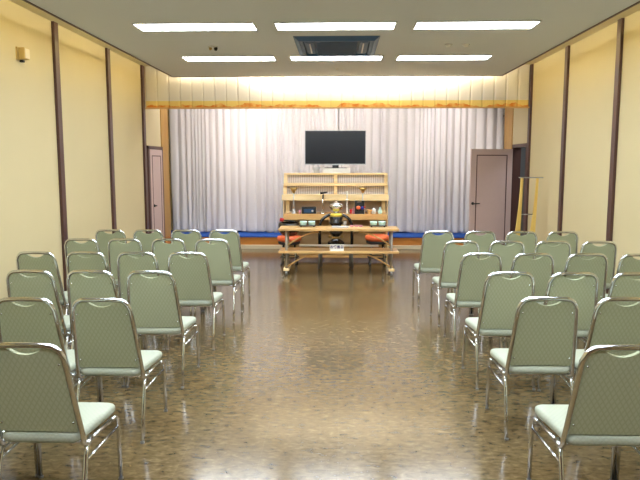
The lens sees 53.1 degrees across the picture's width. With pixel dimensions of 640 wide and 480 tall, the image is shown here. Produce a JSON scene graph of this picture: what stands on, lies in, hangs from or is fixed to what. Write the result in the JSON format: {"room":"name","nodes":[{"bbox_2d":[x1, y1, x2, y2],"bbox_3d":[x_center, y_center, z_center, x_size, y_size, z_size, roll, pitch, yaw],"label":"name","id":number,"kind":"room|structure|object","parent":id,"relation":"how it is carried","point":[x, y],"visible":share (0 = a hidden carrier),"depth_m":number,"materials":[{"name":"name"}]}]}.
{"room":"funeral hall","nodes":[
{"label":"funeral hall","id":0,"kind":"room"},
{"bbox_2d":[0,0,160,298],"bbox_3d":[-3.276,-0.585,4.864,0.120,3.380,14.800,0,7,2],"label":"wall","id":1,"kind":"structure","parent":0,"point":[30,219],"depth_m":7.79,"materials":[{"name":"beige paint"}]},
{"bbox_2d":[15,46,29,62],"bbox_3d":[-3.111,-1.940,6.712,0.092,0.150,0.140,0,7,2],"label":"wall speaker","id":2,"kind":"object","parent":1,"relation":"attached to","point":[22,53],"visible":1,"depth_m":6.66,"materials":[{"name":"beige plastic"}]},
{"bbox_2d":[51,21,67,290],"bbox_3d":[-3.114,-0.902,7.703,0.035,3.330,0.112,0,7,2],"label":"trim","id":3,"kind":"structure","parent":1,"relation":"attached to","point":[54,26],"depth_m":7.64,"materials":[{"name":"brown wood"}]},
{"bbox_2d":[105,48,116,233],"bbox_3d":[-3.062,-1.108,9.420,0.035,3.330,0.112,0,7,2],"label":"trim","id":4,"kind":"structure","parent":1,"relation":"attached to","point":[107,50],"depth_m":9.35,"materials":[{"name":"brown wood"}]},
{"bbox_2d":[140,65,148,233],"bbox_3d":[-3.014,-1.303,11.038,0.035,3.330,0.112,0,7,2],"label":"trim","id":5,"kind":"structure","parent":1,"relation":"attached to","point":[141,66],"depth_m":10.98,"materials":[{"name":"brown wood"}]},
{"bbox_2d":[147,146,165,242],"bbox_3d":[-2.992,-0.707,11.693,0.045,1.990,0.920,0,7,2],"label":"trim","id":6,"kind":"structure","parent":1,"relation":"attached to","point":[148,147],"depth_m":11.26,"materials":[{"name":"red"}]},
{"bbox_2d":[150,149,163,235],"bbox_3d":[-2.957,-0.683,11.695,0.103,1.918,0.760,0,7,2],"label":"door","id":7,"kind":"structure","parent":1,"relation":"in","point":[156,173],"depth_m":11.67,"materials":[{"name":"laminate"}]},
{"bbox_2d":[160,109,170,237],"bbox_3d":[-3.035,-1.606,12.342,0.115,3.100,0.500,0,7,2],"label":"trim","id":8,"kind":"structure","parent":1,"relation":"attached to","point":[163,112],"depth_m":12.40,"materials":[{"name":"brown wood"}]},
{"bbox_2d":[168,109,172,229],"bbox_3d":[0.339,-1.825,12.996,7.800,3.900,1.350,0,7,2],"label":"wall","id":9,"kind":"structure","parent":0,"point":[171,211],"depth_m":13.74,"materials":[{"name":"brown wood"}]},
{"bbox_2d":[170,230,465,237],"bbox_3d":[0.340,-0.125,13.218,7.600,0.020,1.115,0,7,2],"label":"floor","id":10,"kind":"structure","parent":0,"point":[241,233],"depth_m":13.03,"materials":[{"name":"blue carpet"}]},
{"bbox_2d":[169,109,337,232],"bbox_3d":[-1.366,-1.867,13.190,3.479,3.464,0.142,0,7,2],"label":"stage curtain","id":11,"kind":"object","parent":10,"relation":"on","point":[229,166],"visible":0.52,"depth_m":13.21,"materials":[{"name":"fabric"}]},
{"bbox_2d":[338,108,504,232],"bbox_3d":[2.192,-1.853,13.085,3.640,3.466,0.149,0,7,2],"label":"stage curtain","id":12,"kind":"object","parent":10,"relation":"on","point":[424,153],"visible":0.34,"depth_m":13.09,"materials":[{"name":"fabric"}]},
{"bbox_2d":[1,249,639,479],"bbox_3d":[0.088,1.130,5.172,6.800,0.100,15.200,0,7,2],"label":"floor","id":13,"kind":"structure","parent":0,"point":[334,371],"depth_m":4.61,"materials":[{"name":"plastic"}]},
{"bbox_2d":[2,431,38,476],"bbox_3d":[-1.759,0.866,3.164,0.464,0.905,0.557,0,7,2],"label":"banquet chair","id":14,"kind":"object","parent":13,"relation":"on","point":[8,443],"visible":0.17,"depth_m":3.44,"materials":[{"name":"silver metal"}]},
{"bbox_2d":[6,270,71,348],"bbox_3d":[-2.152,0.637,5.061,0.464,0.905,0.557,0,7,1],"label":"banquet chair","id":15,"kind":"object","parent":13,"relation":"on","point":[43,285],"visible":0.52,"depth_m":4.79,"materials":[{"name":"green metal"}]},
{"bbox_2d":[16,251,68,342],"bbox_3d":[-2.547,0.518,6.050,0.464,0.905,0.557,0,7,2],"label":"banquet chair","id":16,"kind":"object","parent":13,"relation":"on","point":[48,262],"visible":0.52,"depth_m":5.77,"materials":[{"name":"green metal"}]},
{"bbox_2d":[0,297,99,401],"bbox_3d":[-1.741,0.754,4.088,0.464,0.905,0.557,0,7,1],"label":"banquet chair","id":17,"kind":"object","parent":13,"relation":"on","point":[39,322],"visible":0.41,"depth_m":3.83,"materials":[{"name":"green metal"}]},
{"bbox_2d":[0,342,123,479],"bbox_3d":[-1.299,0.869,3.137,0.464,0.905,0.557,0,7,2],"label":"banquet chair","id":18,"kind":"object","parent":13,"relation":"on","point":[39,404],"visible":1,"depth_m":2.93,"materials":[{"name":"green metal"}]},
{"bbox_2d":[64,238,117,302],"bbox_3d":[-2.508,0.399,7.045,0.464,0.905,0.557,0,7,2],"label":"banquet chair","id":19,"kind":"object","parent":13,"relation":"on","point":[70,245],"visible":0.27,"depth_m":6.75,"materials":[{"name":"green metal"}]},
{"bbox_2d":[66,251,118,348],"bbox_3d":[-2.088,0.520,6.035,0.464,0.905,0.557,0,7,2],"label":"banquet chair","id":20,"kind":"object","parent":13,"relation":"on","point":[74,261],"visible":0.4,"depth_m":5.75,"materials":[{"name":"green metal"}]},
{"bbox_2d":[66,270,143,387],"bbox_3d":[-1.697,0.639,5.050,0.464,0.905,0.557,0,7,2],"label":"banquet chair","id":21,"kind":"object","parent":13,"relation":"on","point":[103,285],"visible":0.45,"depth_m":4.78,"materials":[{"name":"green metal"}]},
{"bbox_2d":[95,229,126,267],"bbox_3d":[-2.504,0.289,7.954,0.464,0.905,0.557,0,7,1],"label":"banquet chair","id":22,"kind":"object","parent":13,"relation":"on","point":[102,238],"visible":0.34,"depth_m":7.67,"materials":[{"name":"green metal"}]},
{"bbox_2d":[71,298,167,443],"bbox_3d":[-1.283,0.756,4.074,0.464,0.905,0.557,0,7,1],"label":"banquet chair","id":23,"kind":"object","parent":13,"relation":"on","point":[105,338],"visible":0.98,"depth_m":3.87,"materials":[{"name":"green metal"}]},
{"bbox_2d":[107,238,143,288],"bbox_3d":[-2.049,0.400,7.035,0.464,0.905,0.557,0,7,2],"label":"banquet chair","id":24,"kind":"object","parent":13,"relation":"on","point":[115,247],"visible":0.31,"depth_m":6.75,"materials":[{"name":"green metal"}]},
{"bbox_2d":[117,252,164,349],"bbox_3d":[-1.630,0.522,6.019,0.464,0.905,0.557,0,7,2],"label":"banquet chair","id":25,"kind":"object","parent":13,"relation":"on","point":[126,263],"visible":0.41,"depth_m":5.74,"materials":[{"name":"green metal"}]},
{"bbox_2d":[133,229,164,251],"bbox_3d":[-2.047,0.290,7.950,0.464,0.905,0.557,0,7,2],"label":"banquet chair","id":26,"kind":"object","parent":13,"relation":"on","point":[146,240],"visible":0.25,"depth_m":7.66,"materials":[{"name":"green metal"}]},
{"bbox_2d":[126,270,199,388],"bbox_3d":[-1.242,0.641,5.027,0.464,0.905,0.557,0,7,2],"label":"banquet chair","id":27,"kind":"object","parent":13,"relation":"on","point":[154,302],"visible":0.81,"depth_m":4.81,"materials":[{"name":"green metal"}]},
{"bbox_2d":[151,238,202,315],"bbox_3d":[-1.585,0.401,7.023,0.464,0.905,0.557,0,7,2],"label":"banquet chair","id":28,"kind":"object","parent":13,"relation":"on","point":[161,250],"visible":0.33,"depth_m":6.74,"materials":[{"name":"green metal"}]},
{"bbox_2d":[171,229,214,291],"bbox_3d":[-1.590,0.292,7.932,0.464,0.905,0.557,0,7,2],"label":"banquet chair","id":29,"kind":"object","parent":13,"relation":"on","point":[190,240],"visible":0.31,"depth_m":7.64,"materials":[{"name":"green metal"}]},
{"bbox_2d":[166,252,224,350],"bbox_3d":[-1.173,0.524,6.007,0.464,0.905,0.557,0,7,1],"label":"banquet chair","id":30,"kind":"object","parent":13,"relation":"on","point":[192,276],"visible":0.72,"depth_m":5.79,"materials":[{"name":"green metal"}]},
{"bbox_2d":[194,239,242,322],"bbox_3d":[-1.121,0.405,6.998,0.464,0.905,0.557,0,7,2],"label":"banquet chair","id":31,"kind":"object","parent":13,"relation":"on","point":[218,254],"visible":0.62,"depth_m":6.77,"materials":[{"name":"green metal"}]},
{"bbox_2d":[209,230,249,303],"bbox_3d":[-1.133,0.294,7.917,0.464,0.905,0.557,0,7,2],"label":"banquet chair","id":32,"kind":"object","parent":13,"relation":"on","point":[233,238],"visible":0.61,"depth_m":7.68,"materials":[{"name":"green fabric"}]},
{"bbox_2d":[277,235,301,265],"bbox_3d":[-0.515,0.164,10.736,0.416,0.490,0.416,0,7,2],"label":"stool","id":33,"kind":"object","parent":13,"relation":"on","point":[281,238],"visible":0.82,"depth_m":10.61,"materials":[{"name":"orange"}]},
{"bbox_2d":[278,222,299,235],"bbox_3d":[-0.515,-0.184,10.694,0.360,0.215,0.360,0,7,2],"label":"gong","id":34,"kind":"object","parent":33,"relation":"on","point":[291,233],"visible":0.59,"depth_m":10.57,"materials":[{"name":"black paint"}]},
{"bbox_2d":[277,235,301,242],"bbox_3d":[-0.515,-0.027,10.713,0.416,0.105,0.416,0,7,2],"label":"cushion","id":35,"kind":"object","parent":33,"relation":"on","point":[281,238],"depth_m":10.58,"materials":[{"name":"orange fabric"}]},
{"bbox_2d":[202,237,463,244],"bbox_3d":[0.340,-0.004,13.240,7.600,0.225,1.100,0,7,2],"label":"stage riser","id":36,"kind":"object","parent":13,"relation":"on","point":[243,240],"depth_m":12.73,"materials":[{"name":"orange wood"}]},
{"bbox_2d":[241,245,462,249],"bbox_3d":[0.313,0.140,12.669,6.600,0.075,0.070,0,7,2],"label":"baseboard","id":37,"kind":"structure","parent":36,"relation":"attached to","point":[418,247],"depth_m":12.67,"materials":[{"name":"beige"}]},
{"bbox_2d":[282,173,388,260],"bbox_3d":[0.270,-0.400,11.134,1.810,1.515,0.890,0,7,2],"label":"wooden rack","id":38,"kind":"object","parent":13,"relation":"on","point":[309,185],"visible":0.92,"depth_m":11.15,"materials":[{"name":"brown wood"}]},
{"bbox_2d":[290,188,297,213],"bbox_3d":[-0.444,-0.666,10.816,0.156,0.435,0.154,0,7,2],"label":"stand","id":39,"kind":"object","parent":38,"relation":"on","point":[293,190],"visible":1,"depth_m":10.80,"materials":[{"name":"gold metal"}]},
{"bbox_2d":[302,207,315,213],"bbox_3d":[-0.186,-0.501,10.783,0.240,0.115,0.090,0,7,2],"label":"radio","id":40,"kind":"object","parent":38,"relation":"on","point":[305,210],"visible":1,"depth_m":10.74,"materials":[{"name":"black"}]},
{"bbox_2d":[312,167,320,172],"bbox_3d":[-0.063,-1.236,11.300,0.150,0.105,0.150,0,7,2],"label":"vase","id":41,"kind":"object","parent":38,"relation":"on","point":[316,169],"visible":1,"depth_m":11.25,"materials":[{"name":"white ceramic"}]},
{"bbox_2d":[320,192,326,213],"bbox_3d":[0.060,-0.627,10.745,0.132,0.374,0.110,0,7,2],"label":"desk microphone","id":42,"kind":"object","parent":38,"relation":"on","point":[322,193],"visible":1,"depth_m":10.73,"materials":[{"name":"silver metal"}]},
{"bbox_2d":[284,212,386,219],"bbox_3d":[0.259,-0.413,10.936,1.720,0.097,0.500,0,7,2],"label":"shelf","id":43,"kind":"object","parent":38,"relation":"attached to","point":[287,215],"depth_m":10.70,"materials":[{"name":"brown wood"}]},
{"bbox_2d":[282,194,388,200],"bbox_3d":[0.261,-0.733,10.968,1.800,0.095,0.360,0,7,2],"label":"shelf","id":44,"kind":"object","parent":38,"relation":"attached to","point":[285,197],"depth_m":10.80,"materials":[{"name":"brown wood"}]},
{"bbox_2d":[284,183,387,185],"bbox_3d":[0.272,-0.971,11.146,1.790,0.045,0.270,0,7,2],"label":"shelf","id":45,"kind":"object","parent":38,"relation":"attached to","point":[285,184],"depth_m":11.01,"materials":[{"name":"brown wood"}]},
{"bbox_2d":[284,173,387,174],"bbox_3d":[0.278,-1.171,11.323,1.810,0.030,0.330,0,7,2],"label":"shelf","id":46,"kind":"object","parent":38,"relation":"attached to","point":[284,173],"depth_m":11.16,"materials":[{"name":"brown wood"}]},
{"bbox_2d":[323,168,349,172],"bbox_3d":[0.290,-1.227,11.311,0.475,0.085,0.200,0,7,2],"label":"stand","id":47,"kind":"object","parent":38,"relation":"on","point":[325,170],"visible":1,"depth_m":11.21,"materials":[{"name":"white plastic"}]},
{"bbox_2d":[305,130,365,167],"bbox_3d":[0.270,-1.597,11.267,1.081,0.660,0.160,0,7,2],"label":"television","id":48,"kind":"object","parent":47,"relation":"on","point":[335,148],"visible":0.98,"depth_m":11.24,"materials":[{"name":"black plastic"}]},
{"bbox_2d":[289,254,385,257],"bbox_3d":[0.269,0.281,11.185,1.770,0.030,0.190,0,7,2],"label":"shelf","id":49,"kind":"object","parent":38,"relation":"attached to","point":[300,255],"depth_m":11.11,"materials":[{"name":"brown wood"}]},
{"bbox_2d":[345,191,348,213],"bbox_3d":[0.454,-0.631,10.733,0.060,0.385,0.060,0,7,2],"label":"candle stand","id":50,"kind":"object","parent":38,"relation":"on","point":[346,199],"visible":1,"depth_m":10.72,"materials":[{"name":"white"}]},
{"bbox_2d":[355,201,365,213],"bbox_3d":[0.674,-0.542,10.708,0.182,0.215,0.126,0,7,2],"label":"box","id":51,"kind":"object","parent":38,"relation":"on","point":[359,206],"visible":1,"depth_m":10.70,"materials":[{"name":"black"}]},
{"bbox_2d":[359,188,366,213],"bbox_3d":[0.720,-0.662,10.781,0.156,0.435,0.154,0,7,2],"label":"stand","id":52,"kind":"object","parent":38,"relation":"on","point":[362,190],"visible":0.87,"depth_m":10.73,"materials":[{"name":"gold metal"}]},
{"bbox_2d":[318,213,353,268],"bbox_3d":[0.252,0.009,10.263,0.574,0.890,0.307,0,7,2],"label":"armchair","id":53,"kind":"object","parent":13,"relation":"on","point":[323,218],"visible":0.57,"depth_m":10.32,"materials":[{"name":"black paint"}]},
{"bbox_2d":[328,213,343,243],"bbox_3d":[0.258,-0.182,10.207,0.254,0.483,0.250,3,8,24],"label":"pedestal","id":54,"kind":"object","parent":53,"relation":"on","point":[335,219],"visible":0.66,"depth_m":10.13,"materials":[{"name":"black"}]},
{"bbox_2d":[329,201,342,213],"bbox_3d":[0.256,-0.517,10.168,0.230,0.192,0.230,0,7,2],"label":"bowl","id":55,"kind":"object","parent":54,"relation":"on","point":[335,206],"visible":1,"depth_m":10.10,"materials":[{"name":"silver metal"}]},
{"bbox_2d":[330,213,341,216],"bbox_3d":[0.256,-0.398,10.182,0.200,0.048,0.200,0,7,2],"label":"cushion","id":56,"kind":"object","parent":54,"relation":"on","point":[331,215],"depth_m":10.10,"materials":[{"name":"yellow fabric"}]},
{"bbox_2d":[278,226,398,274],"bbox_3d":[0.284,0.158,9.845,1.820,0.710,0.440,0,7,2],"label":"altar table","id":57,"kind":"object","parent":13,"relation":"on","point":[310,251],"visible":1,"depth_m":9.68,"materials":[{"name":"brown wood"}]},
{"bbox_2d":[330,244,343,250],"bbox_3d":[0.255,0.113,9.690,0.216,0.098,0.060,0,7,2],"label":"name plate","id":58,"kind":"object","parent":57,"relation":"on","point":[333,247],"visible":1,"depth_m":9.67,"materials":[{"name":"white paper"}]},
{"bbox_2d":[278,247,398,253],"bbox_3d":[0.284,0.163,9.836,1.820,0.037,0.420,0,7,2],"label":"shelf","id":59,"kind":"object","parent":57,"relation":"attached to","point":[389,250],"depth_m":9.65,"materials":[{"name":"brown wood"}]},
{"bbox_2d":[332,226,348,227],"bbox_3d":[0.308,-0.200,9.761,0.260,0.022,0.100,0,7,2],"label":"tray","id":60,"kind":"object","parent":57,"relation":"on","point":[332,226],"visible":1,"depth_m":9.71,"materials":[{"name":"grey plastic"}]},
{"bbox_2d":[365,234,388,265],"bbox_3d":[0.955,0.162,10.692,0.416,0.505,0.416,0,7,2],"label":"stool","id":61,"kind":"object","parent":13,"relation":"on","point":[371,240],"visible":0.8,"depth_m":10.55,"materials":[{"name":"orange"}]},
{"bbox_2d":[365,234,388,241],"bbox_3d":[0.955,-0.037,10.668,0.416,0.105,0.416,0,7,2],"label":"cushion","id":62,"kind":"object","parent":61,"relation":"on","point":[368,238],"depth_m":10.52,"materials":[{"name":"orange fabric"}]},
{"bbox_2d":[412,231,454,305],"bbox_3d":[1.392,0.309,7.789,0.464,0.905,0.557,0,7,2],"label":"banquet chair","id":63,"kind":"object","parent":13,"relation":"on","point":[432,245],"visible":0.64,"depth_m":7.57,"materials":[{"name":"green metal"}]},
{"bbox_2d":[430,240,479,325],"bbox_3d":[1.458,0.422,6.854,0.464,0.905,0.557,0,7,1],"label":"banquet chair","id":64,"kind":"object","parent":13,"relation":"on","point":[452,255],"visible":0.65,"depth_m":6.63,"materials":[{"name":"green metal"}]},
{"bbox_2d":[443,253,502,351],"bbox_3d":[1.434,0.530,5.955,0.464,0.905,0.557,0,7,2],"label":"banquet chair","id":65,"kind":"object","parent":13,"relation":"on","point":[473,272],"visible":0.66,"depth_m":5.73,"materials":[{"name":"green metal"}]},
{"bbox_2d":[451,231,495,292],"bbox_3d":[1.879,0.311,7.773,0.464,0.905,0.557,0,7,2],"label":"banquet chair","id":66,"kind":"object","parent":13,"relation":"on","point":[484,241],"visible":0.24,"depth_m":7.49,"materials":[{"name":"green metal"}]},
{"bbox_2d":[471,240,524,314],"bbox_3d":[1.919,0.423,6.843,0.464,0.905,0.557,0,7,1],"label":"banquet chair","id":67,"kind":"object","parent":13,"relation":"on","point":[507,254],"visible":0.27,"depth_m":6.56,"materials":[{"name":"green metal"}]},
{"bbox_2d":[461,271,535,390],"bbox_3d":[1.397,0.647,4.981,0.464,0.905,0.557,0,7,1],"label":"banquet chair","id":68,"kind":"object","parent":13,"relation":"on","point":[501,296],"visible":0.76,"depth_m":4.76,"materials":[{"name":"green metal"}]},
{"bbox_2d":[504,231,536,258],"bbox_3d":[2.357,0.313,7.756,0.464,0.905,0.557,0,7,2],"label":"banquet chair","id":69,"kind":"object","parent":13,"relation":"on","point":[529,240],"visible":0.31,"depth_m":7.47,"materials":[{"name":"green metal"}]},
{"bbox_2d":[515,177,542,235],"bbox_3d":[3.187,-0.236,9.933,0.475,1.475,0.360,0,7,2],"label":"wooden stand","id":70,"kind":"object","parent":13,"relation":"on","point":[533,220],"visible":0.44,"depth_m":9.89,"materials":[{"name":"yellow wood"}]},
{"bbox_2d":[504,253,554,347],"bbox_3d":[1.891,0.532,5.938,0.464,0.905,0.557,0,7,2],"label":"banquet chair","id":71,"kind":"object","parent":13,"relation":"on","point":[542,268],"visible":0.32,"depth_m":5.66,"materials":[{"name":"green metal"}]},
{"bbox_2d":[485,296,578,440],"bbox_3d":[1.366,0.752,4.109,0.464,0.905,0.557,0,7,2],"label":"banquet chair","id":72,"kind":"object","parent":13,"relation":"on","point":[543,340],"visible":0.95,"depth_m":3.90,"materials":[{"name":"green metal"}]},
{"bbox_2d":[533,241,570,273],"bbox_3d":[2.389,0.425,6.827,0.464,0.905,0.557,0,7,2],"label":"banquet chair","id":73,"kind":"object","parent":13,"relation":"on","point":[561,252],"visible":0.28,"depth_m":6.54,"materials":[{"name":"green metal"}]},
{"bbox_2d":[546,231,578,254],"bbox_3d":[2.832,0.315,7.746,0.464,0.905,0.557,0,7,1],"label":"banquet chair","id":74,"kind":"object","parent":13,"relation":"on","point":[572,237],"visible":0.36,"depth_m":7.45,"materials":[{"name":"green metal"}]},
{"bbox_2d":[537,272,598,390],"bbox_3d":[1.855,0.650,4.956,0.464,0.905,0.557,0,7,1],"label":"banquet chair","id":75,"kind":"object","parent":13,"relation":"on","point":[584,290],"visible":0.38,"depth_m":4.69,"materials":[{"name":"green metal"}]},
{"bbox_2d":[527,344,639,479],"bbox_3d":[1.331,0.873,3.102,0.464,0.905,0.557,0,7,1],"label":"banquet chair","id":76,"kind":"object","parent":13,"relation":"on","point":[603,409],"visible":1,"depth_m":2.90,"materials":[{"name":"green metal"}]},
{"bbox_2d":[564,253,607,301],"bbox_3d":[2.359,0.533,5.926,0.464,0.905,0.557,0,7,2],"label":"banquet chair","id":77,"kind":"object","parent":13,"relation":"on","point":[598,265],"visible":0.3,"depth_m":5.65,"materials":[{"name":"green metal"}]},
{"bbox_2d":[553,297,639,404],"bbox_3d":[1.824,0.754,4.091,0.464,0.905,0.557,0,7,2],"label":"banquet chair","id":78,"kind":"object","parent":13,"relation":"on","point":[611,322],"visible":0.39,"depth_m":3.84,"materials":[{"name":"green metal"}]},
{"bbox_2d":[579,241,616,293],"bbox_3d":[2.850,0.426,6.816,0.464,0.905,0.557,0,7,1],"label":"banquet chair","id":79,"kind":"object","parent":13,"relation":"on","point":[609,249],"visible":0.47,"depth_m":6.53,"materials":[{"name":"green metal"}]},
{"bbox_2d":[575,272,639,369],"bbox_3d":[2.312,0.651,4.947,0.464,0.905,0.557,0,7,2],"label":"banquet chair","id":80,"kind":"object","parent":13,"relation":"on","point":[621,285],"visible":0.26,"depth_m":4.67,"materials":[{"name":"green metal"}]},
{"bbox_2d":[605,253,639,297],"bbox_3d":[2.818,0.536,5.904,0.464,0.905,0.557,0,7,2],"label":"banquet chair","id":81,"kind":"object","parent":13,"relation":"on","point":[627,263],"visible":0.27,"depth_m":5.62,"materials":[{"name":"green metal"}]},
{"bbox_2d":[614,446,639,479],"bbox_3d":[1.788,0.875,3.082,0.464,0.905,0.557,0,7,1],"label":"banquet chair","id":82,"kind":"object","parent":13,"relation":"on","point":[618,450],"visible":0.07,"depth_m":3.38,"materials":[{"name":"silver metal"}]},
{"bbox_2d":[27,0,639,75],"bbox_3d":[0.068,-1.943,3.946,5.470,0.035,13.500,0,7,2],"label":"ceiling","id":83,"kind":"structure","parent":0,"point":[111,21],"depth_m":7.01,"materials":[{"name":"white paint"}]},
{"bbox_2d":[132,22,257,30],"bbox_3d":[-1.313,-2.261,6.790,1.270,0.012,0.360,0,7,2],"label":"recessed light","id":84,"kind":"object","parent":83,"relation":"in","point":[210,26],"visible":1,"depth_m":6.76,"materials":[{"name":"white plastic"}]},
{"bbox_2d":[208,46,217,50],"bbox_3d":[-1.333,-2.381,7.966,0.120,0.054,0.120,0,7,2],"label":"ceiling sensor","id":85,"kind":"object","parent":83,"relation":"attached to","point":[210,47],"visible":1,"depth_m":7.95,"materials":[{"name":"beige plastic"}]},
{"bbox_2d":[181,56,276,60],"bbox_3d":[-1.251,-2.510,8.855,1.270,0.012,0.360,0,7,2],"label":"recessed light","id":86,"kind":"object","parent":83,"relation":"in","point":[187,58],"visible":1,"depth_m":8.83,"materials":[{"name":"white plastic"}]},
{"bbox_2d":[9,0,639,66],"bbox_3d":[0.068,-2.172,4.070,6.840,0.060,13.800,0,7,2],"label":"cove","id":87,"kind":"object","parent":83,"relation":"attached to","point":[21,3],"visible":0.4,"depth_m":7.98,"materials":[{"name":"beige paint"}]},
{"bbox_2d":[145,64,529,108],"bbox_3d":[0.270,-2.599,10.877,6.540,0.718,0.055,0,7,2],"label":"valance","id":88,"kind":"object","parent":87,"relation":"hanging from","point":[510,90],"visible":0.71,"depth_m":10.88,"materials":[{"name":"fabric"}]},
{"bbox_2d":[22,0,639,76],"bbox_3d":[0.068,-1.938,3.956,5.506,0.048,13.518,0,7,2],"label":"trim","id":89,"kind":"structure","parent":83,"relation":"attached to","point":[26,1],"depth_m":8.57,"materials":[{"name":"beige wood"}]},
{"bbox_2d":[274,21,396,29],"bbox_3d":[0.162,-2.256,6.747,1.270,0.012,0.360,0,7,2],"label":"recessed light","id":90,"kind":"object","parent":83,"relation":"in","point":[364,25],"visible":1,"depth_m":6.71,"materials":[{"name":"white plastic"}]},
{"bbox_2d":[289,55,382,60],"bbox_3d":[0.224,-2.504,8.811,1.270,0.012,0.360,0,7,2],"label":"recessed light","id":91,"kind":"object","parent":83,"relation":"in","point":[373,57],"visible":0.96,"depth_m":8.83,"materials":[{"name":"white plastic"}]},
{"bbox_2d":[291,56,381,59],"bbox_3d":[0.224,-2.506,8.811,1.240,0.007,0.330,0,7,2],"label":"diffuser","id":92,"kind":"object","parent":91,"relation":"attached to","point":[292,57],"depth_m":8.83,"materials":[{"name":"white plastic"}]},
{"bbox_2d":[293,36,379,56],"bbox_3d":[0.207,-2.384,7.929,1.000,0.040,1.260,0,7,2],"label":"air conditioner","id":93,"kind":"object","parent":83,"relation":"attached to","point":[307,46],"visible":1,"depth_m":7.74,"materials":[{"name":"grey metal"}]},
{"bbox_2d":[315,42,357,55],"bbox_3d":[0.207,-2.381,7.934,0.500,0.032,0.968,0,7,2],"label":"grille","id":94,"kind":"object","parent":93,"relation":"attached to","point":[321,48],"depth_m":7.95,"materials":[{"name":"black metal"}]},
{"bbox_2d":[396,55,492,59],"bbox_3d":[1.688,-2.499,8.768,1.270,0.012,0.360,0,7,2],"label":"recessed light","id":95,"kind":"object","parent":83,"relation":"in","point":[399,57],"visible":1,"depth_m":8.75,"materials":[{"name":"white plastic"}]},
{"bbox_2d":[412,20,541,29],"bbox_3d":[1.626,-2.251,6.704,1.270,0.012,0.360,0,7,2],"label":"recessed light","id":96,"kind":"object","parent":83,"relation":"in","point":[517,24],"visible":1,"depth_m":6.67,"materials":[{"name":"white plastic"}]},
{"bbox_2d":[414,22,537,28],"bbox_3d":[1.626,-2.252,6.704,1.240,0.007,0.330,0,7,2],"label":"diffuser","id":97,"kind":"object","parent":96,"relation":"attached to","point":[418,25],"depth_m":6.71,"materials":[{"name":"white plastic"}]},
{"bbox_2d":[519,147,525,235],"bbox_3d":[4.405,-0.995,11.538,1.480,2.600,3.000,0,7,2],"label":"wall","id":98,"kind":"structure","parent":0,"point":[523,150],"depth_m":12.18,"materials":[{"name":"grey"}]},
{"bbox_2d":[512,10,639,283],"bbox_3d":[3.441,-0.561,4.666,0.120,3.380,14.800,0,7,2],"label":"wall","id":99,"kind":"structure","parent":0,"point":[592,58],"depth_m":8.35,"materials":[{"name":"beige paint"}]},
{"bbox_2d":[468,149,512,244],"bbox_3d":[3.165,-0.709,11.852,0.820,1.933,0.103,-1,7,-11],"label":"door","id":100,"kind":"structure","parent":99,"relation":"in","point":[490,169],"depth_m":11.84,"materials":[{"name":"laminate"}]},
{"bbox_2d":[504,108,513,148],"bbox_3d":[3.652,-1.599,12.284,0.115,3.100,0.580,0,7,2],"label":"trim","id":101,"kind":"structure","parent":99,"relation":"attached to","point":[509,112],"depth_m":12.20,"materials":[{"name":"brown wood"}]},
{"bbox_2d":[510,143,526,235],"bbox_3d":[3.640,-0.712,11.565,0.150,2.030,0.940,0,7,2],"label":"trim","id":102,"kind":"structure","parent":99,"relation":"attached to","point":[516,163],"depth_m":11.93,"materials":[{"name":"brown wood"}]},
{"bbox_2d":[523,64,533,235],"bbox_3d":[3.550,-1.289,10.924,0.035,3.330,0.112,0,7,2],"label":"trim","id":103,"kind":"structure","parent":99,"relation":"attached to","point":[531,65],"depth_m":10.85,"materials":[{"name":"brown wood"}]},
{"bbox_2d":[557,45,569,235],"bbox_3d":[3.500,-1.086,9.237,0.035,3.330,0.112,0,7,2],"label":"trim","id":104,"kind":"structure","parent":99,"relation":"attached to","point":[567,48],"depth_m":9.16,"materials":[{"name":"brown wood"}]},
{"bbox_2d":[606,18,624,293],"bbox_3d":[3.449,-0.881,7.530,0.035,3.330,0.112,0,7,2],"label":"trim","id":105,"kind":"structure","parent":99,"relation":"attached to","point":[620,23],"depth_m":7.46,"materials":[{"name":"brown wood"}]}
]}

